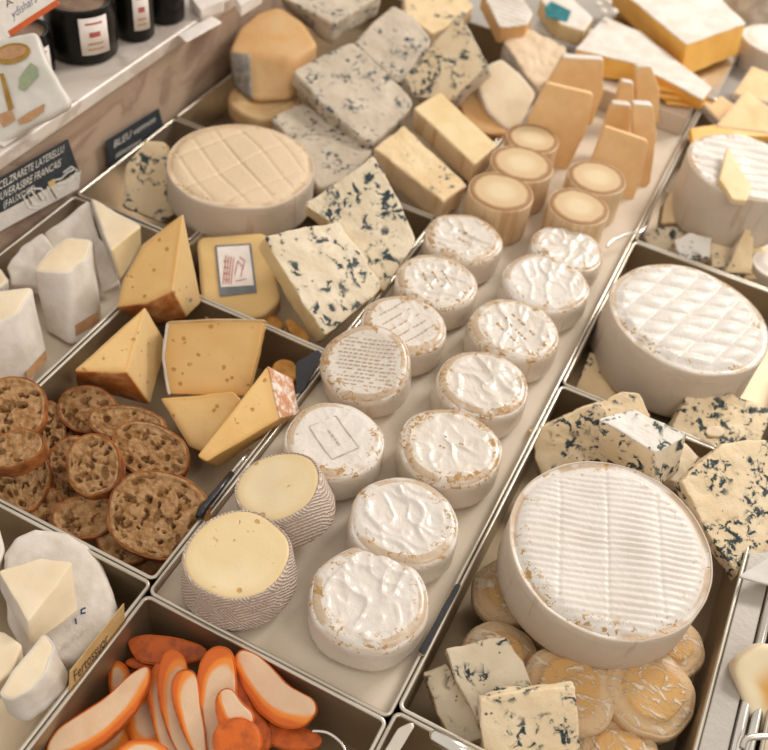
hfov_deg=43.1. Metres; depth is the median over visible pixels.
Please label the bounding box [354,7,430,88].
cheese
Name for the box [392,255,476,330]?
camembert
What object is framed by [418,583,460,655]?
rail
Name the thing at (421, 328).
camembert
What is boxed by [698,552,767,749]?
tray
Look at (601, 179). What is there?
log
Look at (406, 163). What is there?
cheese
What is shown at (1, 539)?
cheese wedge
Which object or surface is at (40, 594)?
cheese wedge
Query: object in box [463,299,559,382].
camembert
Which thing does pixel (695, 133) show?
cheese slice
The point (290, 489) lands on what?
cheese
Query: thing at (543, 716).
cheese
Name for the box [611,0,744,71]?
cheese wedge
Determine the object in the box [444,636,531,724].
cheese
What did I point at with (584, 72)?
cheese
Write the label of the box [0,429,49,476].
bread slice
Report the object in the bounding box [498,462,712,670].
cheese
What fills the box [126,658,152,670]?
squash slice
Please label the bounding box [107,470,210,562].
bread slice
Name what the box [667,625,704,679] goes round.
cheese
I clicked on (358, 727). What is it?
display tray
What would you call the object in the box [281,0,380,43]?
cheese block
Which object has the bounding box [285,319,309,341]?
cracker
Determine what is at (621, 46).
cheese wedge
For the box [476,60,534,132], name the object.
cheese wedge
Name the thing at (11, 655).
cheese wedge
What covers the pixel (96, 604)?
cheese
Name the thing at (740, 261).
cheese
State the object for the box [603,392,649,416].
cheese
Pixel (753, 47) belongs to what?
cheese
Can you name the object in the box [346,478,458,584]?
camembert
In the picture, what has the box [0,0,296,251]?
shelf
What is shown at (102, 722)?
squash slice
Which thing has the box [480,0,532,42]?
piece
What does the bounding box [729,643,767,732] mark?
cheese wedge
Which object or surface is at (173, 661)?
squash slice
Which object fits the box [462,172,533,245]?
log
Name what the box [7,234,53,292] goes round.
piece
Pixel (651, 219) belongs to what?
display tray
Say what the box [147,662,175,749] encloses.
squash slice
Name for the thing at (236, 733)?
squash slice
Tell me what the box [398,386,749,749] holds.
display tray
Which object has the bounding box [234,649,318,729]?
squash slice
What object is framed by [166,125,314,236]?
cheese
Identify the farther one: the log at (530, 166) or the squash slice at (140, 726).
the log at (530, 166)
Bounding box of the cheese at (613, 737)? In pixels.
[579,721,657,749]
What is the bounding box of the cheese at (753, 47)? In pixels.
[734,24,767,73]
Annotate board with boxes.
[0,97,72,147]
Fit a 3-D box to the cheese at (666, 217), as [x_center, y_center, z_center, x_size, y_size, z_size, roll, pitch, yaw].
[0.444,-0.259,1.498,0.048,0.053,0.070,2,47,-6]
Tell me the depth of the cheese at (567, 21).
1.73 m
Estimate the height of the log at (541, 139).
0.063 m
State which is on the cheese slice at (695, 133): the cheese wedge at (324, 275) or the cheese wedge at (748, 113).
the cheese wedge at (748, 113)
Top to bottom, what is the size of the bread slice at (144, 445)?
0.036 m
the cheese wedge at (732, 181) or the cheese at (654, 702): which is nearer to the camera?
the cheese at (654, 702)
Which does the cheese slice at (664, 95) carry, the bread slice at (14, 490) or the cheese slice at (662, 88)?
the cheese slice at (662, 88)
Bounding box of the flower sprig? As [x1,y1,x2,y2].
[594,0,617,18]
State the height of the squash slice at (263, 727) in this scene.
0.029 m
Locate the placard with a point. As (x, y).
(15, 15)
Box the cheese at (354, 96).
[293,44,412,152]
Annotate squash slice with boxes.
[47,666,150,749]
[98,725,130,749]
[108,661,129,692]
[119,739,168,749]
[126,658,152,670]
[127,696,156,741]
[128,635,206,665]
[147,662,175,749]
[157,649,190,749]
[171,669,207,749]
[198,646,237,749]
[212,717,262,749]
[215,687,254,724]
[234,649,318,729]
[237,674,271,749]
[268,723,321,749]
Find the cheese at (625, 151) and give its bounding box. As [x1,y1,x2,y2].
[590,125,647,199]
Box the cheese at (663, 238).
[642,227,687,250]
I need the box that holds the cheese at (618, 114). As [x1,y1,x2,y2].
[601,100,630,131]
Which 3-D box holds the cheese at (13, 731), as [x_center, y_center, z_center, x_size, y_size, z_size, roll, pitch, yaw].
[-0.346,0.316,0.893,0.089,0.032,0.090,23,48,13]
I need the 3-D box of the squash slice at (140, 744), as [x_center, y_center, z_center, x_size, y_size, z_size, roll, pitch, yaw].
[-0.208,0.326,0.842,0.045,0.014,0.020,1,47,-7]
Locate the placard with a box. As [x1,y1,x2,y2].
[0,0,59,40]
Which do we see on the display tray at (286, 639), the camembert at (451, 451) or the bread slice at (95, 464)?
the camembert at (451, 451)
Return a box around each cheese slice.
[658,84,674,93]
[660,91,681,100]
[661,98,693,107]
[688,125,767,143]
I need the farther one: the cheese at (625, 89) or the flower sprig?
the flower sprig
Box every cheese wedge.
[0,269,8,290]
[0,288,46,379]
[0,531,3,570]
[0,559,77,644]
[0,631,22,698]
[0,636,67,720]
[34,239,101,343]
[75,308,163,403]
[92,199,140,279]
[117,215,200,321]
[123,141,175,223]
[161,392,240,453]
[162,318,267,395]
[198,367,298,466]
[259,223,380,342]
[305,157,414,291]
[404,15,491,107]
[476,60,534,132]
[575,17,711,108]
[576,353,648,411]
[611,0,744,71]
[673,440,767,579]
[699,96,733,124]
[716,91,767,133]
[717,147,750,204]
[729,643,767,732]
[731,67,767,105]
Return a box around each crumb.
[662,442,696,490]
[704,426,723,438]
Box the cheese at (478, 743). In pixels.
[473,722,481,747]
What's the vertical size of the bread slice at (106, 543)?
0.036 m
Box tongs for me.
[428,729,477,749]
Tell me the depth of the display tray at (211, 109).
1.64 m
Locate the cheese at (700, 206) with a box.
[671,133,767,247]
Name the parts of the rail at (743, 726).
wire handle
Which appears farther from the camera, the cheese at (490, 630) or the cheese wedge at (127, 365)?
the cheese wedge at (127, 365)
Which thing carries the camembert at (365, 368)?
on the display tray at (286, 639)
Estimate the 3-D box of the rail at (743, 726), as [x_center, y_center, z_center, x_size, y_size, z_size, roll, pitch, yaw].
[0.501,0.115,1.172,0.035,0.123,1.420,23,48,13]
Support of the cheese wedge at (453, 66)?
on the display tray at (211, 109)
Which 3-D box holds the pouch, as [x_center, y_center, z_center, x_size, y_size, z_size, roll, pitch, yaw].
[-0.449,-0.353,1.200,0.106,0.111,0.092,-17,52,-23]
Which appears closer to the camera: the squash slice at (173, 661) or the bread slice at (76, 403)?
the squash slice at (173, 661)
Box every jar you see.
[7,19,55,70]
[43,0,117,64]
[113,0,154,42]
[153,0,184,24]
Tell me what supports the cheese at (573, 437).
on the display tray at (712, 623)
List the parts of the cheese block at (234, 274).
sticker frame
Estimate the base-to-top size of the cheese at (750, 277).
0.045 m
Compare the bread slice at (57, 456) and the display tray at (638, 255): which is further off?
the display tray at (638, 255)
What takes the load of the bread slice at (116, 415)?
on the bread slice at (76, 403)
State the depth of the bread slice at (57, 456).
1.06 m
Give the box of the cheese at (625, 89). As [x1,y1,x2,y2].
[614,78,633,106]
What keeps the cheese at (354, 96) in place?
on the cheese at (334, 154)
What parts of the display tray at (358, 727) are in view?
wire handle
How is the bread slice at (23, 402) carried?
on the bread slice at (22, 451)
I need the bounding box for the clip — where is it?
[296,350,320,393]
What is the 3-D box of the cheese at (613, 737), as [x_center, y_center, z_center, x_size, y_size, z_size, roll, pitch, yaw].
[0.220,0.367,0.918,0.088,0.040,0.087,-7,48,-15]
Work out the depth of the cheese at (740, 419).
1.18 m
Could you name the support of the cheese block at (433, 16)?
on the display tray at (211, 109)
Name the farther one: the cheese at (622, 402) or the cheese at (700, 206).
the cheese at (700, 206)
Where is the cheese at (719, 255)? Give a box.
[705,243,731,270]
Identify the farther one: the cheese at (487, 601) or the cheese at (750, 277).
the cheese at (750, 277)
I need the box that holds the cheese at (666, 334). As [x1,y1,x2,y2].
[591,264,767,417]
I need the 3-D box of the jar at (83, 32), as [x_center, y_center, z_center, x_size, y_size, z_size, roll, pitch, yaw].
[-0.415,-0.481,1.331,0.096,0.078,0.097,-24,54,-27]
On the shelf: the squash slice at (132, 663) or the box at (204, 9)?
the box at (204, 9)
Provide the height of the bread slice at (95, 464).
0.042 m
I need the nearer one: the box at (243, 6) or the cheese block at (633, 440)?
the cheese block at (633, 440)
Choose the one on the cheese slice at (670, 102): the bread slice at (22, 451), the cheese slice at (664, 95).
the cheese slice at (664, 95)
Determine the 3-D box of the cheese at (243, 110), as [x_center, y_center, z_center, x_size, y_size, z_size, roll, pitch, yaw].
[-0.190,-0.431,1.554,0.117,0.037,0.117,23,48,13]
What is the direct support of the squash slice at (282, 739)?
in the display tray at (358, 727)
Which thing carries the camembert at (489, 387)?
on the display tray at (286, 639)
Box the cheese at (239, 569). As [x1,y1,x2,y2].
[180,510,297,629]
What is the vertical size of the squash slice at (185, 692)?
0.033 m
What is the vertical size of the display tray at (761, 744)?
0.063 m
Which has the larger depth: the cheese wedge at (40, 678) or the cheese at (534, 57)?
the cheese at (534, 57)
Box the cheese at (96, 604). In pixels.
[1,531,117,672]
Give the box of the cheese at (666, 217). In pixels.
[656,191,679,228]
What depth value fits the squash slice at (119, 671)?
0.92 m
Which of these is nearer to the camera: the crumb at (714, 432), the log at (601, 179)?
the crumb at (714, 432)
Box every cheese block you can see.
[198,233,280,319]
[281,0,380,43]
[402,0,472,45]
[597,410,686,484]
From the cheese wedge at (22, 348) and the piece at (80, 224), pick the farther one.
the piece at (80, 224)
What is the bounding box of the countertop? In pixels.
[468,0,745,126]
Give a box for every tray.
[0,197,158,383]
[0,299,322,586]
[0,503,150,749]
[25,596,385,749]
[78,119,200,242]
[150,102,698,722]
[176,0,503,219]
[189,205,433,350]
[375,712,440,749]
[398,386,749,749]
[562,242,767,447]
[635,109,767,289]
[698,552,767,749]
[756,710,767,749]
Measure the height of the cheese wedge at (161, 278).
0.127 m
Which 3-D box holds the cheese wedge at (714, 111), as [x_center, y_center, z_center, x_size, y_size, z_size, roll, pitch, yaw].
[0.583,-0.459,1.683,0.062,0.032,0.058,-20,53,-25]
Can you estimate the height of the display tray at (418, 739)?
0.093 m
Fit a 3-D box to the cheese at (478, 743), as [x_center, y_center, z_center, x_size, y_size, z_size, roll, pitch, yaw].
[0.111,0.354,0.943,0.091,0.027,0.093,23,48,13]
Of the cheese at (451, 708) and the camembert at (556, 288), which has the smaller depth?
the cheese at (451, 708)
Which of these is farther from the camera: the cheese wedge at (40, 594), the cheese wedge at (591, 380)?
the cheese wedge at (591, 380)
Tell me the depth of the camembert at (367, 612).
0.91 m
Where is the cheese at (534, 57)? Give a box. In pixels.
[500,29,565,103]
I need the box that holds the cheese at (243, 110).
[228,87,300,128]
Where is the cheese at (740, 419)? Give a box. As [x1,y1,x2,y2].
[668,393,767,462]
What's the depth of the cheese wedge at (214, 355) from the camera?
1.15 m
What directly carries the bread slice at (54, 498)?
on the display tray at (276, 345)
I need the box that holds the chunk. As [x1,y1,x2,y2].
[458,91,505,141]
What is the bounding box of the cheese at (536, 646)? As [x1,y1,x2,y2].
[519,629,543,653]
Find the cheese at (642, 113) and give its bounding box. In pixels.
[631,100,656,186]
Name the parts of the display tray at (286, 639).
wire handle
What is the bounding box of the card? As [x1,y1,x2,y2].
[178,17,220,42]
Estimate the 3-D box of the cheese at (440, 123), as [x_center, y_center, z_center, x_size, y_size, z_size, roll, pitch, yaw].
[0.108,-0.362,1.481,0.063,0.050,0.161,-24,55,-28]
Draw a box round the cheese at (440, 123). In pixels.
[412,93,495,182]
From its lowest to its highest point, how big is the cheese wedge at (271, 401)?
0.071 m
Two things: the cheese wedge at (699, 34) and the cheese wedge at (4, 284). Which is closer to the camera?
the cheese wedge at (4, 284)
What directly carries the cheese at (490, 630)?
in the display tray at (712, 623)
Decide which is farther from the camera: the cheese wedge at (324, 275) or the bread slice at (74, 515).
the cheese wedge at (324, 275)
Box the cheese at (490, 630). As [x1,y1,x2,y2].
[461,621,534,665]
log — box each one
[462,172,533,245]
[487,145,552,214]
[503,124,558,164]
[540,188,608,243]
[562,160,625,226]
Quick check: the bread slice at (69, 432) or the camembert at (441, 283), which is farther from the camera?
the camembert at (441, 283)
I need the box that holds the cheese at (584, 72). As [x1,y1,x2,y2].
[548,54,603,124]
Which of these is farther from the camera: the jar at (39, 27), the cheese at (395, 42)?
the cheese at (395, 42)
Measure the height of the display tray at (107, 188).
0.073 m
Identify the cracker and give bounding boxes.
[265,315,283,330]
[272,359,295,383]
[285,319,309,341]
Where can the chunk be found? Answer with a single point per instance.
(472, 108)
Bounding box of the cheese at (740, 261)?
[723,229,753,273]
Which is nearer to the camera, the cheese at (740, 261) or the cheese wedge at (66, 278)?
the cheese wedge at (66, 278)
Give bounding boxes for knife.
[195,449,250,519]
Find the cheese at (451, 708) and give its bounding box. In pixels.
[423,666,480,742]
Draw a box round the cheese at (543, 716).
[477,681,578,749]
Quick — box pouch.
[0,33,71,141]
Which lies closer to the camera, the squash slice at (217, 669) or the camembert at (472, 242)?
the squash slice at (217, 669)
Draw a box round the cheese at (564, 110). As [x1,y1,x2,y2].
[527,82,592,168]
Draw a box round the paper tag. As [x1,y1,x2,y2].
[69,603,124,691]
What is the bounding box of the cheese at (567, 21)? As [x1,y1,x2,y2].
[537,0,592,45]
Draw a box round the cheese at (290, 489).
[234,451,334,548]
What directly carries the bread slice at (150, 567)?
in the display tray at (276, 345)
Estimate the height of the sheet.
0.014 m
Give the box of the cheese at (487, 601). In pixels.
[469,560,521,629]
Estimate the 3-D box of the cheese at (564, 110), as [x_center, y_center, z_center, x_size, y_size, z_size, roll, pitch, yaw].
[0.266,-0.384,1.503,0.091,0.130,0.043,9,46,0]
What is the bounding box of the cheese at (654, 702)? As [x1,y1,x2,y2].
[606,654,695,747]
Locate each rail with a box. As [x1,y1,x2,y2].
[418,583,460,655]
[728,586,767,749]
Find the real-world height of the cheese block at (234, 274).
0.074 m
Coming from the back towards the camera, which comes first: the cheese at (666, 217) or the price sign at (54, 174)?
the cheese at (666, 217)
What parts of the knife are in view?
handle, blade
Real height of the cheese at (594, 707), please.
0.051 m
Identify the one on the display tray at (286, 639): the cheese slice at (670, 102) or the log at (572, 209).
the log at (572, 209)
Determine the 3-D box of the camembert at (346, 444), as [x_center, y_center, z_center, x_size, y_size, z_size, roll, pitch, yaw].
[-0.055,0.084,1.058,0.110,0.051,0.111,23,48,13]
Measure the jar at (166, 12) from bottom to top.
0.125 m
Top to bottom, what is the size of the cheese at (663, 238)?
0.041 m
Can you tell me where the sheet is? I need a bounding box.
[738,558,767,585]
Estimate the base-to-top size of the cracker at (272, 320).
0.017 m
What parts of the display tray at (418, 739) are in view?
steel bracket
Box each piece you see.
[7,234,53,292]
[45,203,98,252]
[93,233,120,293]
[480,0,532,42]
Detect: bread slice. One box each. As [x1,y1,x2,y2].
[0,376,47,433]
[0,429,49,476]
[0,459,53,512]
[21,484,63,523]
[41,401,66,458]
[48,436,79,499]
[51,494,108,541]
[57,385,117,435]
[66,428,79,436]
[66,433,125,499]
[88,405,166,440]
[92,501,148,567]
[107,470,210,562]
[112,420,189,476]
[136,560,163,574]
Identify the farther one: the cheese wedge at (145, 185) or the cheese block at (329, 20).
the cheese block at (329, 20)
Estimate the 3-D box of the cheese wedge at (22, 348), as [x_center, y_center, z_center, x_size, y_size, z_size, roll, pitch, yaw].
[-0.435,-0.036,1.129,0.075,0.079,0.102,-8,49,-15]
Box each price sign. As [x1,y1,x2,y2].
[0,139,80,230]
[105,108,162,165]
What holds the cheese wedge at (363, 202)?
on the display tray at (418, 222)
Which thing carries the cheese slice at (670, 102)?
on the cheese wedge at (621, 46)
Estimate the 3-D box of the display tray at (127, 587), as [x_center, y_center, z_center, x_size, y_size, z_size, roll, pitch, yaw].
[-0.515,0.263,0.895,0.451,0.078,0.394,23,48,13]
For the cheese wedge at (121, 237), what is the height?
0.047 m
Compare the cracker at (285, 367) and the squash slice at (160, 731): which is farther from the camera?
the cracker at (285, 367)
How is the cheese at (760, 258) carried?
in the display tray at (651, 219)
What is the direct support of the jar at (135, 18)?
on the shelf
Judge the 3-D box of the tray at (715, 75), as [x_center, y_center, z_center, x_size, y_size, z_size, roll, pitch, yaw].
[0.522,-0.602,1.787,0.240,0.004,0.270,23,48,13]
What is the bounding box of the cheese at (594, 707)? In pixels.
[526,648,612,738]
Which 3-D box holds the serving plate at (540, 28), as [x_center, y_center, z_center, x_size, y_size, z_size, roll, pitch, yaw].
[0.324,-0.628,1.770,0.107,0.006,0.074,23,48,13]
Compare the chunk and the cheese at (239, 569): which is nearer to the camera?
the cheese at (239, 569)
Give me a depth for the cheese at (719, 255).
1.43 m
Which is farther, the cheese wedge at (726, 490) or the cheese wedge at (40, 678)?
the cheese wedge at (726, 490)
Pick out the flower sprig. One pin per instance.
(603, 11)
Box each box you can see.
[189,0,223,19]
[234,0,261,15]
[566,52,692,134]
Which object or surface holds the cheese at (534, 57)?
on the display tray at (286, 639)
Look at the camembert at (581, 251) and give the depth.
1.31 m
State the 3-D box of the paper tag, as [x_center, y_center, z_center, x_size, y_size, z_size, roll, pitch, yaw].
[-0.260,0.248,0.881,0.001,0.034,0.084,23,48,13]
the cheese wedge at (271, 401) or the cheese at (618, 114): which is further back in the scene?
the cheese at (618, 114)
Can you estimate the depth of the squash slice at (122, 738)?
0.89 m
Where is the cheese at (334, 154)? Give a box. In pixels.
[272,105,371,197]
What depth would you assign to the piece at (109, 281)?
1.26 m
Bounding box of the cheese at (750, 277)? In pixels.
[740,247,767,282]
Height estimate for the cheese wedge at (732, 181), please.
0.026 m
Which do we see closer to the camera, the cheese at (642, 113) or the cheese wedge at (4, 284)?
the cheese wedge at (4, 284)
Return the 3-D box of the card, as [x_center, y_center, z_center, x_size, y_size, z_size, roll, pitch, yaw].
[-0.272,-0.509,1.430,0.024,0.003,0.085,29,49,18]
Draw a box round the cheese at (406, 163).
[374,127,465,218]
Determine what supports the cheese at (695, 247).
in the display tray at (651, 219)
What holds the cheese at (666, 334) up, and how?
on the display tray at (638, 255)
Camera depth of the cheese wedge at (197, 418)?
1.12 m
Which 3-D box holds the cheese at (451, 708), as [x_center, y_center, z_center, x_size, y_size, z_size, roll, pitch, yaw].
[0.066,0.318,0.933,0.036,0.039,0.078,-15,51,-21]
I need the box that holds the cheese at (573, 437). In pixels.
[528,402,607,476]
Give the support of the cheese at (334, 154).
on the cheese
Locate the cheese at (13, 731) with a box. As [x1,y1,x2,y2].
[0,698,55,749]
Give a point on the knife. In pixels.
(203, 508)
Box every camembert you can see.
[282,403,384,500]
[306,546,429,671]
[319,325,410,418]
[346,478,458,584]
[360,296,445,376]
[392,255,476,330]
[396,409,501,509]
[420,215,502,284]
[431,351,527,438]
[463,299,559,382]
[497,254,589,332]
[526,226,601,288]
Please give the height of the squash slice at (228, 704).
0.023 m
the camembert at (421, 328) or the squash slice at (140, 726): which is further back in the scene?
the camembert at (421, 328)
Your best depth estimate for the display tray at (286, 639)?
1.09 m
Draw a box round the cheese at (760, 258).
[752,249,767,287]
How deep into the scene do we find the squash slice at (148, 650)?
0.93 m
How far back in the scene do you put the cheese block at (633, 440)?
1.07 m
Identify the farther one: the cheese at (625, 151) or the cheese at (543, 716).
the cheese at (625, 151)
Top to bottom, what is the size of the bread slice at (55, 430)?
0.037 m
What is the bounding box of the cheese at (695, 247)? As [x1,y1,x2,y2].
[667,233,711,263]
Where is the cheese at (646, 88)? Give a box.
[633,63,659,122]
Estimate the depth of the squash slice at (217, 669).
0.88 m
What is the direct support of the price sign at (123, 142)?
attached to the shelf

